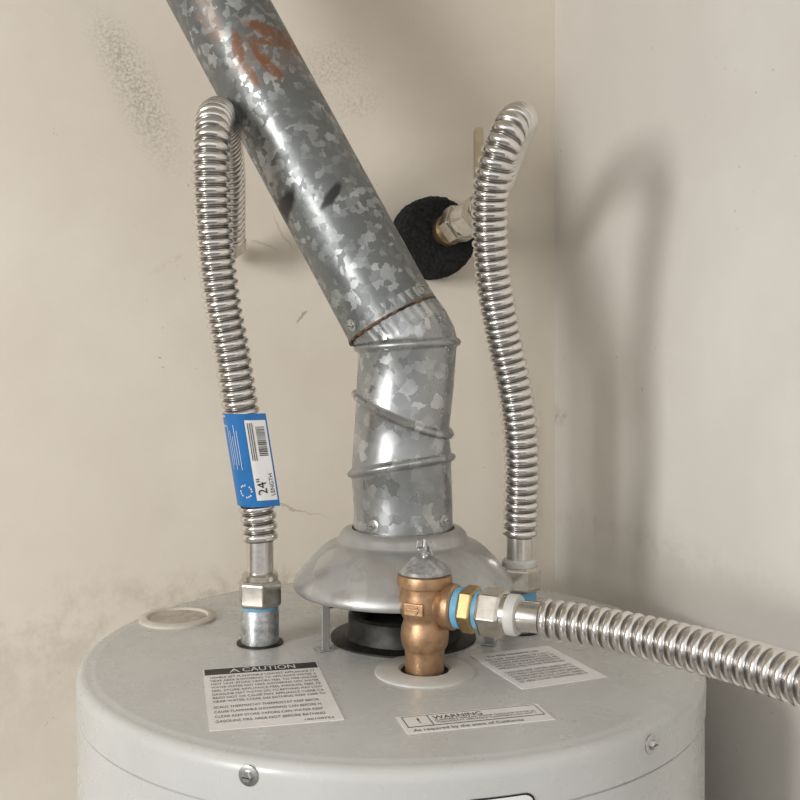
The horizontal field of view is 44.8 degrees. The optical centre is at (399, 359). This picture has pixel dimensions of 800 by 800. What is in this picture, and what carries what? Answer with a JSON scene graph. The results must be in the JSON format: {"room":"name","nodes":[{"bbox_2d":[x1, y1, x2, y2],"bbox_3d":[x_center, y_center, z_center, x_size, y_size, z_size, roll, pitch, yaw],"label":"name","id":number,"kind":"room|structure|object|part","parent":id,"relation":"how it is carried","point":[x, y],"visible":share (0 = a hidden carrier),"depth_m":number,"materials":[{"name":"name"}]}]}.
{"room":"plant room","nodes":[
{"label":"plant room","id":0,"kind":"room"},
{"bbox_2d":[0,0,554,799],"bbox_3d":[-0.588,0.486,0.997,1.800,2.400,0.100,0,0,-18],"label":"wall","id":1,"kind":"structure","parent":0,"point":[118,501],"depth_m":1.05,"materials":[{"name":"paint"}]},
{"bbox_2d":[393,196,473,279],"bbox_3d":[0.038,-0.141,1.120,0.096,0.096,0.045,0,0,-18],"label":"ring","id":2,"kind":"object","parent":1,"relation":"attached to","point":[414,223],"visible":0.56,"depth_m":1.10,"materials":[{"name":"black rubber"}]},
{"bbox_2d":[555,0,799,799],"bbox_3d":[0.426,0.486,0.609,0.100,2.400,1.250,0,0,-18],"label":"wall","id":3,"kind":"structure","parent":0,"point":[677,122],"depth_m":0.92,"materials":[{"name":"paint"}]},
{"bbox_3d":[-0.122,1.736,-0.481,2.679,0.100,3.593,0,0,0],"label":"floor","id":4,"kind":"structure","parent":0,"visible":0},
{"bbox_2d":[76,583,705,799],"bbox_3d":[-0.007,0.950,0.812,0.512,1.472,0.512,0,0,0],"label":"water heater","id":5,"kind":"object","parent":4,"relation":"on","point":[169,706],"visible":0.95,"depth_m":0.66,"materials":[{"name":"grey metal"}]},
{"bbox_2d":[191,96,283,649],"bbox_3d":[-0.145,0.005,0.906,0.073,0.462,0.296,0,0,-7],"label":"connector","id":6,"kind":"object","parent":5,"relation":"attached to","point":[218,159],"visible":0.98,"depth_m":0.79,"materials":[{"name":"metal"}]},
{"bbox_2d":[247,424,252,459],"bbox_3d":[-0.121,0.066,0.784,0.001,0.031,0.007,0,0,40],"label":"print","id":7,"kind":"object","parent":6,"relation":"attached to","point":[249,426],"depth_m":0.78,"materials":[{"name":"grey"}]},
{"bbox_2d":[249,423,255,460],"bbox_3d":[-0.119,0.066,0.784,0.001,0.031,0.007,0,0,40],"label":"print","id":8,"kind":"object","parent":6,"relation":"attached to","point":[252,426],"depth_m":0.78,"materials":[{"name":"grey"}]},
{"bbox_2d":[251,423,257,460],"bbox_3d":[-0.118,0.066,0.785,0.001,0.031,0.007,0,0,40],"label":"print","id":9,"kind":"object","parent":6,"relation":"attached to","point":[254,426],"depth_m":0.79,"materials":[{"name":"grey"}]},
{"bbox_3d":[-0.113,0.082,0.790,0.030,0.066,0.006,0,0,-28],"label":"sticker panel","id":10,"kind":"part","parent":6,"relation":"part of","materials":[{"name":"white paper"}]},
{"bbox_2d":[239,765,257,785],"bbox_3d":[-0.090,0.246,0.575,0.012,0.012,0.001,0,0,19],"label":"screw","id":11,"kind":"object","parent":5,"relation":"in","point":[248,774],"depth_m":0.57,"materials":[{"name":"metal"}]},
{"bbox_2d":[293,523,512,651],"bbox_3d":[0.003,0.190,0.830,0.187,0.094,0.187,0,0,0],"label":"hood","id":12,"kind":"object","parent":5,"relation":"on","point":[354,570],"visible":0.79,"depth_m":0.78,"materials":[{"name":"metal"}]},
{"bbox_2d":[166,0,460,535],"bbox_3d":[-0.202,-0.292,0.862,0.509,0.880,0.153,0,0,17],"label":"flue pipe","id":13,"kind":"object","parent":12,"relation":"attached to","point":[405,342],"visible":1,"depth_m":0.81,"materials":[{"name":"metal"}]},
{"bbox_2d":[348,319,356,330],"bbox_3d":[-0.040,-0.029,0.805,0.004,0.010,0.010,0,0,-42],"label":"screw","id":14,"kind":"object","parent":13,"relation":"in","point":[352,323],"depth_m":0.80,"materials":[{"name":"metal"}]},
{"bbox_2d":[368,520,378,531],"bbox_3d":[-0.022,0.136,0.795,0.010,0.010,0.001,0,0,35],"label":"screw","id":15,"kind":"object","parent":13,"relation":"in","point":[373,525],"depth_m":0.79,"materials":[{"name":"metal"}]},
{"bbox_2d":[415,283,423,293],"bbox_3d":[0.017,-0.059,0.806,0.005,0.010,0.010,0,0,43],"label":"screw","id":16,"kind":"object","parent":13,"relation":"in","point":[419,287],"depth_m":0.80,"materials":[{"name":"metal"}]},
{"bbox_2d":[440,515,446,526],"bbox_3d":[0.037,0.133,0.805,0.001,0.010,0.010,0,0,37],"label":"screw","id":17,"kind":"object","parent":13,"relation":"in","point":[443,518],"depth_m":0.80,"materials":[{"name":"metal"}]},
{"bbox_2d":[397,538,460,675],"bbox_3d":[0.021,0.185,0.734,0.048,0.102,0.042,0,0,28],"label":"valve","id":18,"kind":"object","parent":5,"relation":"on","point":[427,587],"visible":0.98,"depth_m":0.72,"materials":[{"name":"brown metal"}]},
{"bbox_3d":[0.018,0.144,0.732,0.011,0.006,0.007,0,0,-19],"label":"test lever","id":19,"kind":"part","parent":18,"relation":"part of","materials":[{"name":"metal"}]},
{"bbox_3d":[0.019,0.142,0.735,0.007,0.016,0.007,0,0,0],"label":"stem","id":20,"kind":"part","parent":18,"relation":"part of","materials":[{"name":"silver metal"}]},
{"bbox_3d":[0.019,0.155,0.735,0.040,0.012,0.040,0,0,0],"label":"bonnet plate","id":21,"kind":"part","parent":18,"relation":"part of","materials":[{"name":"metal"}]},
{"bbox_2d":[432,583,460,629],"bbox_3d":[0.032,0.184,0.728,0.023,0.034,0.034,0,0,28],"label":"outlet","id":22,"kind":"object","parent":18,"relation":"attached to","point":[442,593],"depth_m":0.72,"materials":[{"name":"brown metal"}]},
{"bbox_2d":[449,585,799,706],"bbox_3d":[0.215,0.912,0.531,0.089,1.488,0.524,0,0,-35],"label":"hose","id":23,"kind":"object","parent":18,"relation":"attached to","point":[494,612],"visible":1,"depth_m":0.64,"materials":[{"name":"metal"}]},
{"bbox_3d":[0.049,0.236,0.643,0.096,0.001,0.042,0,0,0],"label":"warning frame","id":24,"kind":"part","parent":5,"relation":"part of","materials":[{"name":"black"}]},
{"bbox_3d":[0.049,0.236,0.643,0.093,0.001,0.017,0,0,-15],"label":"warning frame","id":25,"kind":"part","parent":5,"relation":"part of","materials":[{"name":"white paper"}]},
{"bbox_2d":[469,101,540,635],"bbox_3d":[0.091,0.006,0.897,0.065,0.460,0.246,0,0,0],"label":"connector","id":26,"kind":"object","parent":5,"relation":"attached to","point":[509,137],"visible":0.98,"depth_m":0.82,"materials":[{"name":"metal"}]},
{"bbox_2d":[432,127,482,245],"bbox_3d":[0.069,-0.191,1.056,0.047,0.127,0.099,0,0,-24],"label":"shutoff valve","id":27,"kind":"object","parent":26,"relation":"attached to","point":[454,226],"visible":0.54,"depth_m":1.05,"materials":[{"name":"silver metal"}]},
{"bbox_3d":[0.086,-0.197,1.062,0.010,0.114,0.014,0,0,0],"label":"lever handle","id":28,"kind":"part","parent":27,"relation":"part of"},
{"bbox_2d":[645,734,656,753],"bbox_3d":[0.162,0.248,0.626,0.012,0.012,0.001,0,0,-42],"label":"screw","id":29,"kind":"object","parent":5,"relation":"in","point":[650,739],"depth_m":0.62,"materials":[{"name":"metal"}]}
]}

